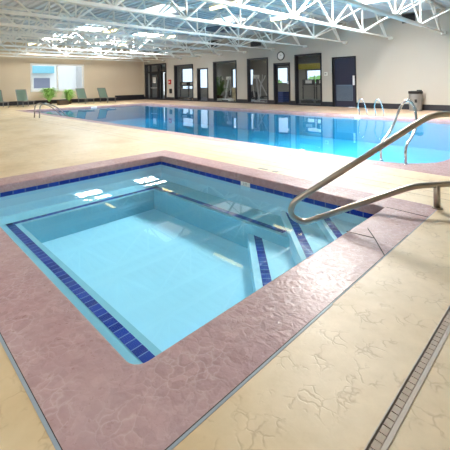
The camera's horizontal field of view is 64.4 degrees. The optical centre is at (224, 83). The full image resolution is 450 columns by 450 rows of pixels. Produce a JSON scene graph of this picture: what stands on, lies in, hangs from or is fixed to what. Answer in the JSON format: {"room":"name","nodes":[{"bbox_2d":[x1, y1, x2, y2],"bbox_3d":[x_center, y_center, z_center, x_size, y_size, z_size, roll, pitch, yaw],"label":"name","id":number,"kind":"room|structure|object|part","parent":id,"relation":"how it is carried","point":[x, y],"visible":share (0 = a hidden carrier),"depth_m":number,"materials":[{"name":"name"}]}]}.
{"room":"indoor swimming pool","nodes":[
{"label":"indoor swimming pool","id":0,"kind":"room"},
{"bbox_2d":[0,41,143,101],"bbox_3d":[-15.150,-0.760,23.900,22.200,4.560,0.250,-1,0,-45],"label":"wall","id":1,"kind":"structure","parent":0,"point":[117,77],"depth_m":27.97,"materials":[{"name":"beige paint"}]},
{"bbox_2d":[30,63,83,91],"bbox_3d":[-12.388,-0.425,26.524,3.830,2.030,0.150,-1,0,-45],"label":"window","id":2,"kind":"structure","parent":1,"relation":"in","point":[31,64],"depth_m":26.43,"materials":[{"name":"white paint"}]},
{"bbox_2d":[0,95,143,105],"bbox_3d":[-15.032,1.308,23.797,22.180,0.420,0.020,-1,0,-45],"label":"baseboard","id":3,"kind":"structure","parent":1,"relation":"attached to","point":[118,97],"depth_m":27.83,"materials":[{"name":"black"}]},
{"bbox_2d":[0,101,449,449],"bbox_3d":[-5.378,1.378,11.552,18.620,0.001,31.000,-1,0,-45],"label":"floor","id":4,"kind":"structure","parent":0,"point":[332,386],"depth_m":1.78,"materials":[{"name":"beige concrete"}]},
{"bbox_2d":[0,90,8,107],"bbox_3d":[-13.933,0.954,22.019,0.655,1.099,1.837,-1,0,-45],"label":"lounge chair","id":5,"kind":"object","parent":4,"relation":"on","point":[1,96],"visible":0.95,"depth_m":22.54,"materials":[{"name":"green"}]},
{"bbox_2d":[15,89,33,106],"bbox_3d":[-12.912,0.939,23.034,0.655,1.099,1.837,-1,0,-45],"label":"lounge chair","id":6,"kind":"object","parent":4,"relation":"on","point":[21,94],"visible":0.96,"depth_m":23.48,"materials":[{"name":"green fabric"}]},
{"bbox_3d":[-13.382,0.779,23.505,0.580,0.710,0.450,-1,0,-45],"label":"backrest","id":7,"kind":"part","parent":6,"relation":"part of","materials":[{"name":"green fabric"}]},
{"bbox_3d":[-12.914,0.780,23.034,0.655,0.780,1.837,-1,0,-45],"label":"frame","id":8,"kind":"part","parent":6,"relation":"part of","materials":[{"name":"grey metal"}]},
{"bbox_2d":[33,103,61,117],"bbox_3d":[-7.480,1.185,15.230,0.080,0.764,1.358,-1,0,37],"label":"ladder rail","id":9,"kind":"object","parent":4,"relation":"on","point":[37,103],"visible":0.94,"depth_m":15.05,"materials":[{"name":"silver metal"}]},
{"bbox_2d":[40,87,57,103],"bbox_3d":[-12.209,0.873,24.771,1.345,1.209,1.363,-1,0,-45],"label":"potted plant","id":10,"kind":"object","parent":4,"relation":"on","point":[49,93],"visible":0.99,"depth_m":24.62,"materials":[{"name":"green plant"}]},
{"bbox_2d":[39,103,67,117],"bbox_3d":[-7.155,1.180,15.017,0.080,0.764,1.358,-1,0,37],"label":"ladder rail","id":11,"kind":"object","parent":4,"relation":"on","point":[43,103],"visible":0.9,"depth_m":14.80,"materials":[{"name":"silver metal"}]},
{"bbox_2d":[57,100,68,104],"bbox_3d":[-11.070,1.301,24.363,0.600,0.320,0.500,-1,0,-45],"label":"planter box","id":12,"kind":"object","parent":4,"relation":"on","point":[59,102],"visible":0.91,"depth_m":24.20,"materials":[{"name":"brown"}]},
{"bbox_2d":[60,89,75,103],"bbox_3d":[-11.092,0.935,25.361,1.013,1.053,1.033,-1,0,5],"label":"potted plant","id":13,"kind":"object","parent":4,"relation":"on","point":[68,95],"visible":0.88,"depth_m":25.21,"materials":[{"name":"green plant"}]},
{"bbox_2d":[75,88,94,103],"bbox_3d":[-10.116,0.899,25.810,0.655,1.099,1.837,-1,0,-45],"label":"lounge chair","id":14,"kind":"object","parent":4,"relation":"on","point":[80,92],"visible":0.98,"depth_m":26.20,"materials":[{"name":"green fabric"}]},
{"bbox_3d":[-10.587,0.739,26.281,0.580,0.710,0.450,-1,0,-45],"label":"backrest","id":15,"kind":"part","parent":14,"relation":"part of","materials":[{"name":"green fabric"}]},
{"bbox_3d":[-10.119,0.739,25.810,0.655,0.780,1.837,-1,0,-45],"label":"frame","id":16,"kind":"part","parent":14,"relation":"part of","materials":[{"name":"grey metal"}]},
{"bbox_2d":[97,88,115,102],"bbox_3d":[-8.946,0.882,26.973,0.655,1.099,1.837,-1,0,-45],"label":"lounge chair","id":17,"kind":"object","parent":4,"relation":"on","point":[102,92],"visible":1,"depth_m":27.37,"materials":[{"name":"green fabric"}]},
{"bbox_3d":[-9.416,0.722,27.444,0.580,0.710,0.450,-1,0,-45],"label":"backrest","id":18,"kind":"part","parent":17,"relation":"part of","materials":[{"name":"green"}]},
{"bbox_2d":[0,150,437,449],"bbox_3d":[-0.785,1.695,4.063,3.664,0.772,4.813,-1,0,-45],"label":"pool","id":19,"kind":"object","parent":4,"relation":"in","point":[139,294],"visible":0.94,"depth_m":3.21,"materials":[{"name":"blue liquid"}]},
{"bbox_2d":[15,116,445,199],"bbox_3d":[-4.095,1.364,10.430,0.008,0.011,19.400,-1,0,-45],"label":"trim","id":20,"kind":"structure","parent":4,"relation":"on","point":[15,116],"depth_m":5.64,"materials":[{"name":"beige"}]},
{"bbox_2d":[12,114,449,194],"bbox_3d":[-3.932,1.362,10.592,0.008,0.011,19.400,-1,0,-45],"label":"trim","id":21,"kind":"structure","parent":4,"relation":"on","point":[12,114],"depth_m":5.82,"materials":[{"name":"beige"}]},
{"bbox_2d":[15,103,449,176],"bbox_3d":[-1.286,1.834,14.903,8.100,1.030,20.500,-1,0,-45],"label":"swimming pool","id":22,"kind":"object","parent":4,"relation":"in","point":[345,137],"visible":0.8,"depth_m":13.56,"materials":[{"name":"blue liquid"}]},
{"bbox_2d":[358,99,367,115],"bbox_3d":[5.220,0.897,13.584,0.206,0.655,0.380,-1,0,-45],"label":"grab rail","id":23,"kind":"object","parent":22,"relation":"on","point":[359,99],"visible":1,"depth_m":13.51,"materials":[{"name":"silver metal"}]},
{"bbox_2d":[374,99,384,116],"bbox_3d":[5.664,0.891,13.137,0.206,0.655,0.380,-1,0,-45],"label":"grab rail","id":24,"kind":"object","parent":22,"relation":"on","point":[376,99],"visible":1,"depth_m":13.07,"materials":[{"name":"silver metal"}]},
{"bbox_2d":[379,99,417,164],"bbox_3d":[2.935,0.768,5.962,0.789,0.982,0.460,-1,0,-45],"label":"grab rail","id":25,"kind":"object","parent":22,"relation":"on","point":[406,100],"visible":0.88,"depth_m":6.01,"materials":[{"name":"silver metal"}]},
{"bbox_2d":[75,122,431,181],"bbox_3d":[-3.620,1.357,10.902,0.008,0.011,19.400,-1,0,-45],"label":"trim","id":26,"kind":"structure","parent":4,"relation":"on","point":[75,122],"depth_m":6.37,"materials":[{"name":"beige"}]},
{"bbox_2d":[288,111,449,224],"bbox_3d":[1.720,0.858,3.636,2.168,1.134,0.098,-1,0,0],"label":"stair handrail","id":27,"kind":"object","parent":4,"relation":"on","point":[436,186],"visible":1,"depth_m":3.61,"materials":[{"name":"silver metal"}]},
{"bbox_3d":[2.158,1.151,3.634,0.062,0.235,0.064,-1,0,0],"label":"post","id":28,"kind":"part","parent":27,"relation":"part of","materials":[{"name":"silver metal"}]},
{"bbox_2d":[364,305,449,449],"bbox_3d":[2.908,1.286,3.619,8.800,0.064,0.060,-1,0,-45],"label":"drain","id":29,"kind":"object","parent":4,"relation":"in","point":[385,432],"visible":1,"depth_m":1.50,"materials":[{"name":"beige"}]},
{"bbox_3d":[2.923,1.281,3.604,8.800,0.054,0.017,-1,0,-45],"label":"rail","id":30,"kind":"part","parent":29,"relation":"part of","materials":[{"name":"beige metal"}]},
{"bbox_2d":[0,0,449,48],"bbox_3d":[-4.111,-3.038,12.944,22.470,0.075,31.300,-1,0,-45],"label":"ceiling","id":31,"kind":"structure","parent":0,"point":[338,7],"depth_m":15.79,"materials":[{"name":"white metal"}]},
{"bbox_2d":[0,39,149,61],"bbox_3d":[-13.704,-2.292,22.422,22.200,1.120,2.297,-1,0,-45],"label":"joist","id":32,"kind":"object","parent":31,"relation":"attached to","point":[15,55],"visible":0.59,"depth_m":25.86,"materials":[{"name":"white paint"}]},
{"bbox_2d":[0,35,164,60],"bbox_3d":[-12.154,-2.314,20.861,22.200,1.120,2.297,-1,0,-45],"label":"joist","id":33,"kind":"object","parent":31,"relation":"attached to","point":[2,36],"visible":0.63,"depth_m":24.19,"materials":[{"name":"white paint"}]},
{"bbox_2d":[73,26,106,30],"bbox_3d":[-7.259,-2.925,19.259,1.440,0.060,1.840,-1,0,-45],"label":"skylight","id":34,"kind":"object","parent":31,"relation":"attached to","point":[84,28],"visible":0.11,"depth_m":19.07,"materials":[{"name":"white glass"}]},
{"bbox_2d":[0,30,181,58],"bbox_3d":[-10.569,-2.337,19.264,22.200,1.120,2.297,-1,0,-45],"label":"joist","id":35,"kind":"object","parent":31,"relation":"attached to","point":[49,34],"visible":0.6,"depth_m":22.21,"materials":[{"name":"white paint"}]},
{"bbox_2d":[0,22,200,57],"bbox_3d":[-8.983,-2.360,17.668,22.200,1.120,2.297,-1,0,-45],"label":"joist","id":36,"kind":"object","parent":31,"relation":"attached to","point":[146,40],"visible":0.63,"depth_m":20.48,"materials":[{"name":"white paint"}]},
{"bbox_2d":[102,27,117,32],"bbox_3d":[-4.934,-2.579,15.291,0.140,0.820,1.200,-1,0,-45],"label":"strip light","id":37,"kind":"object","parent":31,"relation":"hanging from","point":[111,29],"visible":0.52,"depth_m":15.28,"materials":[{"name":"white paint"}]},
{"bbox_2d":[0,15,221,55],"bbox_3d":[-7.398,-2.383,16.071,22.200,1.120,2.297,-1,0,-45],"label":"joist","id":38,"kind":"object","parent":31,"relation":"attached to","point":[14,39],"visible":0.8,"depth_m":18.11,"materials":[{"name":"white paint"}]},
{"bbox_2d":[0,3,246,52],"bbox_3d":[-5.813,-2.406,14.475,22.200,1.120,2.297,-1,0,-45],"label":"joist","id":39,"kind":"object","parent":31,"relation":"attached to","point":[29,34],"visible":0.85,"depth_m":16.04,"materials":[{"name":"white paint"}]},
{"bbox_2d":[0,0,274,50],"bbox_3d":[-4.228,-2.429,12.878,22.200,1.120,2.297,-1,0,-45],"label":"joist","id":40,"kind":"object","parent":31,"relation":"attached to","point":[50,27],"visible":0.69,"depth_m":14.35,"materials":[{"name":"white paint"}]},
{"bbox_2d":[133,33,163,36],"bbox_3d":[-4.740,-2.962,21.901,1.440,0.060,1.840,-1,0,-45],"label":"skylight","id":41,"kind":"object","parent":31,"relation":"attached to","point":[140,34],"visible":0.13,"depth_m":21.65,"materials":[{"name":"white glass"}]},
{"bbox_3d":[-4.740,-2.964,21.901,1.320,0.015,1.720,-1,0,-45],"label":"panel","id":42,"kind":"part","parent":41,"relation":"part of","materials":[{"name":"white"}]},
{"bbox_2d":[0,0,310,47],"bbox_3d":[-2.642,-2.452,11.282,22.200,1.120,2.297,-1,0,-45],"label":"joist","id":43,"kind":"object","parent":31,"relation":"attached to","point":[76,18],"visible":0.82,"depth_m":13.28,"materials":[{"name":"white paint"}]},
{"bbox_2d":[140,3,189,13],"bbox_3d":[-2.468,-2.994,14.434,1.440,0.060,1.840,-1,0,-45],"label":"skylight","id":44,"kind":"object","parent":31,"relation":"attached to","point":[157,7],"visible":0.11,"depth_m":14.28,"materials":[{"name":"white glass"}]},
{"bbox_2d":[159,34,175,37],"bbox_3d":[-2.806,-2.610,17.405,0.140,0.820,1.200,-1,0,-45],"label":"strip light","id":45,"kind":"object","parent":31,"relation":"hanging from","point":[171,35],"visible":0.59,"depth_m":17.13,"materials":[{"name":"white paint"}]},
{"bbox_2d":[49,0,359,43],"bbox_3d":[-0.987,-2.476,9.614,22.200,1.120,2.297,-1,0,-45],"label":"joist","id":46,"kind":"object","parent":31,"relation":"attached to","point":[114,6],"visible":0.91,"depth_m":12.17,"materials":[{"name":"white paint"}]},
{"bbox_2d":[198,26,236,31],"bbox_3d":[-0.328,-3.028,19.871,1.600,0.045,1.800,-1,0,-45],"label":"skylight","id":47,"kind":"object","parent":31,"relation":"attached to","point":[213,28],"visible":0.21,"depth_m":19.84,"materials":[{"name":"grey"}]},
{"bbox_2d":[208,0,238,9],"bbox_3d":[-0.037,-2.650,10.501,0.140,0.820,1.200,-1,0,-45],"label":"strip light","id":48,"kind":"object","parent":31,"relation":"hanging from","point":[212,6],"visible":0.58,"depth_m":10.65,"materials":[{"name":"white paint"}]},
{"bbox_2d":[206,15,250,22],"bbox_3d":[0.121,-3.032,17.005,1.440,0.060,1.840,-1,0,-45],"label":"skylight","id":49,"kind":"object","parent":31,"relation":"attached to","point":[228,19],"visible":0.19,"depth_m":16.91,"materials":[{"name":"white glass"}]},
{"bbox_3d":[0.121,-3.035,17.005,1.320,0.015,1.720,-1,0,-45],"label":"panel","id":50,"kind":"part","parent":49,"relation":"part of","materials":[{"name":"white"}]},
{"bbox_2d":[270,12,299,20],"bbox_3d":[2.091,-2.681,12.614,0.140,0.820,1.200,-1,0,-45],"label":"strip light","id":51,"kind":"object","parent":31,"relation":"hanging from","point":[274,18],"visible":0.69,"depth_m":12.77,"materials":[{"name":"white paint"}]},
{"bbox_2d":[198,0,418,39],"bbox_3d":[0.592,-2.499,8.025,22.200,1.120,2.297,-1,0,-45],"label":"joist","id":52,"kind":"object","parent":31,"relation":"attached to","point":[239,4],"visible":0.8,"depth_m":11.71,"materials":[{"name":"white paint"}]},
{"bbox_2d":[357,0,386,3],"bbox_3d":[5.657,-3.112,12.708,1.440,0.060,1.840,-1,0,-45],"label":"skylight","id":53,"kind":"object","parent":31,"relation":"attached to","point":[374,1],"visible":0.5,"depth_m":13.46,"materials":[{"name":"white glass"}]},
{"bbox_2d":[335,0,449,34],"bbox_3d":[2.114,-2.521,6.492,22.200,1.120,2.297,-1,0,-45],"label":"joist","id":54,"kind":"object","parent":31,"relation":"attached to","point":[360,4],"visible":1,"depth_m":11.48,"materials":[{"name":"white paint"}]},
{"bbox_2d":[148,56,320,99],"bbox_3d":[0.465,-0.357,28.371,5.750,3.300,23.000,-1,0,-45],"label":"wall","id":55,"kind":"structure","parent":0,"point":[260,67],"depth_m":29.96,"materials":[{"name":"beige paint"}]},
{"bbox_2d":[181,68,191,88],"bbox_3d":[-3.804,-0.470,36.535,0.140,2.150,2.000,-1,0,-45],"label":"window","id":56,"kind":"structure","parent":55,"relation":"in","point":[184,68],"depth_m":37.17,"materials":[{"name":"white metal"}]},
{"bbox_2d":[278,67,287,83],"bbox_3d":[4.545,-0.616,28.127,0.140,1.300,1.100,-1,0,-45],"label":"window","id":57,"kind":"structure","parent":55,"relation":"in","point":[278,67],"depth_m":27.82,"materials":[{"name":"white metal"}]},
{"bbox_2d":[298,63,319,69],"bbox_3d":[6.402,-1.253,25.964,0.300,0.400,2.600,-1,0,-45],"label":"trim","id":58,"kind":"structure","parent":55,"relation":"attached to","point":[310,65],"depth_m":26.00,"materials":[{"name":"yellow paint"}]},
{"bbox_2d":[149,96,320,104],"bbox_3d":[0.372,1.295,28.184,5.780,0.001,22.500,-1,0,-45],"label":"floor","id":59,"kind":"structure","parent":0,"point":[202,98],"depth_m":26.23,"materials":[{"name":"grey rubber"}]},
{"bbox_2d":[164,73,165,97],"bbox_3d":[-4.804,0.220,30.953,0.360,2.300,1.040,-1,0,-45],"label":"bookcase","id":60,"kind":"object","parent":59,"relation":"on","point":[164,73],"visible":0.1,"depth_m":31.18,"materials":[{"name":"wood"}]},
{"bbox_2d":[178,82,188,98],"bbox_3d":[-3.668,0.588,30.666,0.800,1.430,1.700,-1,0,11],"label":"treadmill","id":61,"kind":"object","parent":59,"relation":"on","point":[181,83],"visible":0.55,"depth_m":31.25,"materials":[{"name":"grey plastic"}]},
{"bbox_2d":[182,82,191,98],"bbox_3d":[-2.929,0.578,29.780,0.800,1.430,1.700,-1,0,17],"label":"treadmill","id":62,"kind":"object","parent":59,"relation":"on","point":[189,83],"visible":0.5,"depth_m":30.38,"materials":[{"name":"black plastic"}]},
{"bbox_2d":[217,79,225,98],"bbox_3d":[-0.368,0.503,26.651,1.331,1.606,1.113,-1,0,14],"label":"potted palm","id":63,"kind":"object","parent":59,"relation":"on","point":[220,83],"visible":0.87,"depth_m":26.50,"materials":[{"name":"green plant"}]},
{"bbox_2d":[217,98,233,100],"bbox_3d":[0.001,1.200,25.703,0.400,0.200,1.500,-1,0,-45],"label":"bench","id":64,"kind":"object","parent":59,"relation":"on","point":[218,99],"visible":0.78,"depth_m":25.56,"materials":[{"name":"white paint"}]},
{"bbox_2d":[222,76,231,98],"bbox_3d":[0.231,0.361,28.949,0.740,1.850,1.590,-1,0,22],"label":"elliptical trainer","id":65,"kind":"object","parent":59,"relation":"on","point":[229,77],"visible":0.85,"depth_m":28.85,"materials":[{"name":"silver metal"}]},
{"bbox_2d":[232,87,235,100],"bbox_3d":[0.967,0.786,25.793,0.810,1.000,1.000,-1,0,-14],"label":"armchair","id":66,"kind":"object","parent":59,"relation":"on","point":[233,88],"visible":0.36,"depth_m":25.39,"materials":[{"name":"beige fabric"}]},
{"bbox_2d":[251,75,264,101],"bbox_3d":[2.181,0.333,24.308,0.740,1.850,1.590,-1,0,-6],"label":"elliptical trainer","id":67,"kind":"object","parent":59,"relation":"on","point":[256,77],"visible":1,"depth_m":24.26,"materials":[{"name":"silver metal"}]},
{"bbox_2d":[251,75,266,99],"bbox_3d":[2.617,0.327,26.364,1.590,1.850,0.740,-1,0,3],"label":"elliptical trainer","id":68,"kind":"object","parent":59,"relation":"on","point":[252,94],"visible":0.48,"depth_m":26.30,"materials":[{"name":"silver metal"}]},
{"bbox_2d":[278,92,288,101],"bbox_3d":[3.452,0.893,22.792,0.800,0.715,1.200,-1,0,-45],"label":"mats","id":69,"kind":"object","parent":59,"relation":"on","point":[282,96],"visible":0.29,"depth_m":22.27,"materials":[{"name":"blue plastic"}]},
{"bbox_2d":[301,79,314,102],"bbox_3d":[5.248,0.459,22.539,0.800,1.430,1.700,-1,0,17],"label":"treadmill","id":70,"kind":"object","parent":59,"relation":"on","point":[304,81],"visible":1,"depth_m":23.04,"materials":[{"name":"black plastic"}]},
{"bbox_2d":[316,79,320,102],"bbox_3d":[5.952,0.449,21.829,0.800,1.430,1.700,-1,0,17],"label":"treadmill","id":71,"kind":"object","parent":59,"relation":"on","point":[317,80],"visible":0.48,"depth_m":22.47,"materials":[{"name":"black plastic"}]},
{"bbox_2d":[155,55,319,66],"bbox_3d":[0.407,-1.881,28.265,5.550,0.050,22.500,-1,0,-45],"label":"ceiling","id":72,"kind":"structure","parent":0,"point":[311,55],"depth_m":28.30,"materials":[{"name":"grey tile"}]},
{"bbox_2d":[114,99,449,118],"bbox_3d":[2.505,1.264,19.380,3.600,0.001,31.000,-1,0,-45],"label":"floor","id":73,"kind":"structure","parent":0,"point":[323,109],"depth_m":17.99,"materials":[{"name":"beige concrete"}]},
{"bbox_2d":[408,90,422,110],"bbox_3d":[8.277,0.730,15.508,0.585,0.900,0.570,-1,0,-45],"label":"trash can","id":74,"kind":"object","parent":73,"relation":"on","point":[416,97],"visible":0.97,"depth_m":15.28,"materials":[{"name":"beige plastic"}]},
{"bbox_2d":[144,7,449,104],"bbox_3d":[3.717,-1.034,20.829,0.250,4.560,31.300,-1,0,-45],"label":"wall","id":75,"kind":"structure","parent":0,"point":[416,58],"depth_m":17.37,"materials":[{"name":"grey paint"}]},
{"bbox_2d":[145,63,166,99],"bbox_3d":[-5.829,-0.141,30.433,0.280,3.050,3.200,-1,0,-45],"label":"door","id":76,"kind":"structure","parent":75,"relation":"in","point":[159,72],"depth_m":30.20,"materials":[{"name":"brown metal"}]},
{"bbox_2d":[174,64,192,100],"bbox_3d":[-3.136,-0.054,27.723,0.280,2.800,2.360,-1,0,-45],"label":"window","id":77,"kind":"structure","parent":75,"relation":"in","point":[175,66],"depth_m":28.41,"materials":[{"name":"brown metal"}]},
{"bbox_2d":[197,68,207,101],"bbox_3d":[-1.552,0.102,26.130,0.280,2.440,1.210,-1,0,-45],"label":"window","id":78,"kind":"structure","parent":75,"relation":"in","point":[198,69],"depth_m":26.43,"materials":[{"name":"brown metal"}]},
{"bbox_2d":[213,60,236,102],"bbox_3d":[0.056,-0.116,24.508,0.280,2.830,2.280,-1,0,-45],"label":"window","id":79,"kind":"structure","parent":75,"relation":"in","point":[235,61],"depth_m":25.17,"materials":[{"name":"glass"}]},
{"bbox_2d":[251,39,260,46],"bbox_3d":[1.925,-2.528,22.383,0.068,0.400,0.800,-1,0,-45],"label":"air vent","id":80,"kind":"object","parent":75,"relation":"in","point":[253,43],"visible":0.7,"depth_m":22.40,"materials":[{"name":"grey plastic"}]},
{"bbox_2d":[247,57,268,103],"bbox_3d":[2.116,-0.161,22.433,0.280,2.860,1.710,-1,0,-45],"label":"window","id":81,"kind":"structure","parent":75,"relation":"in","point":[248,60],"depth_m":22.90,"materials":[{"name":"brown metal"}]},
{"bbox_2d":[277,51,284,59],"bbox_3d":[3.283,-1.618,21.040,0.053,0.530,0.530,-1,0,-45],"label":"wall clock","id":82,"kind":"object","parent":75,"relation":"attached to","point":[280,56],"visible":1,"depth_m":21.04,"materials":[{"name":"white plastic"}]},
{"bbox_2d":[273,62,290,104],"bbox_3d":[3.430,0.020,21.113,0.280,2.460,1.190,-1,0,-45],"label":"door","id":83,"kind":"structure","parent":75,"relation":"in","point":[275,65],"depth_m":21.41,"materials":[{"name":"brown metal"}]},
{"bbox_2d":[144,96,449,110],"bbox_3d":[3.759,1.121,20.628,0.018,0.250,31.000,-1,0,-45],"label":"baseboard","id":84,"kind":"structure","parent":75,"relation":"attached to","point":[361,105],"depth_m":16.91,"materials":[{"name":"black"}]},
{"bbox_2d":[294,53,321,105],"bbox_3d":[4.677,-0.203,19.854,0.280,2.870,1.720,-1,0,-45],"label":"window","id":85,"kind":"structure","parent":75,"relation":"in","point":[296,69],"depth_m":20.31,"materials":[{"name":"brown metal"}]},
{"bbox_2d":[332,56,356,107],"bbox_3d":[6.173,-0.080,18.349,0.280,2.580,1.300,-1,0,-45],"label":"door","id":86,"kind":"structure","parent":75,"relation":"in","point":[344,94],"depth_m":18.32,"materials":[{"name":"blue metal"}]},
{"bbox_2d":[402,13,414,23],"bbox_3d":[8.241,-2.920,16.018,0.068,0.400,0.540,-1,0,-45],"label":"air vent","id":87,"kind":"object","parent":75,"relation":"in","point":[411,16],"visible":0.65,"depth_m":15.97,"materials":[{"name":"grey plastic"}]},
{"bbox_3d":[11.957,1.237,47.087,36.700,0.020,70.000,-1,0,-45],"label":"floor","id":88,"kind":"structure","parent":0,"visible":0},
{"bbox_2d":[308,75,319,82],"bbox_3d":[8.227,0.249,32.142,2.917,2.062,2.810,-1,0,-45],"label":"shrub","id":89,"kind":"object","parent":88,"relation":"on","point":[317,76],"visible":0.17,"depth_m":32.04,"materials":[{"name":"green plant"}]},
{"bbox_3d":[-29.739,1.841,32.313,43.300,0.020,32.200,-1,0,-45],"label":"floor","id":90,"kind":"structure","parent":0,"visible":0},
{"bbox_2d":[32,65,81,89],"bbox_3d":[-17.677,-1.394,36.938,21.000,6.100,6.700,-1,0,-45],"label":"building","id":91,"kind":"object","parent":90,"relation":"on","point":[69,77],"visible":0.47,"depth_m":34.49,"materials":[{"name":"white paint"}]}
]}

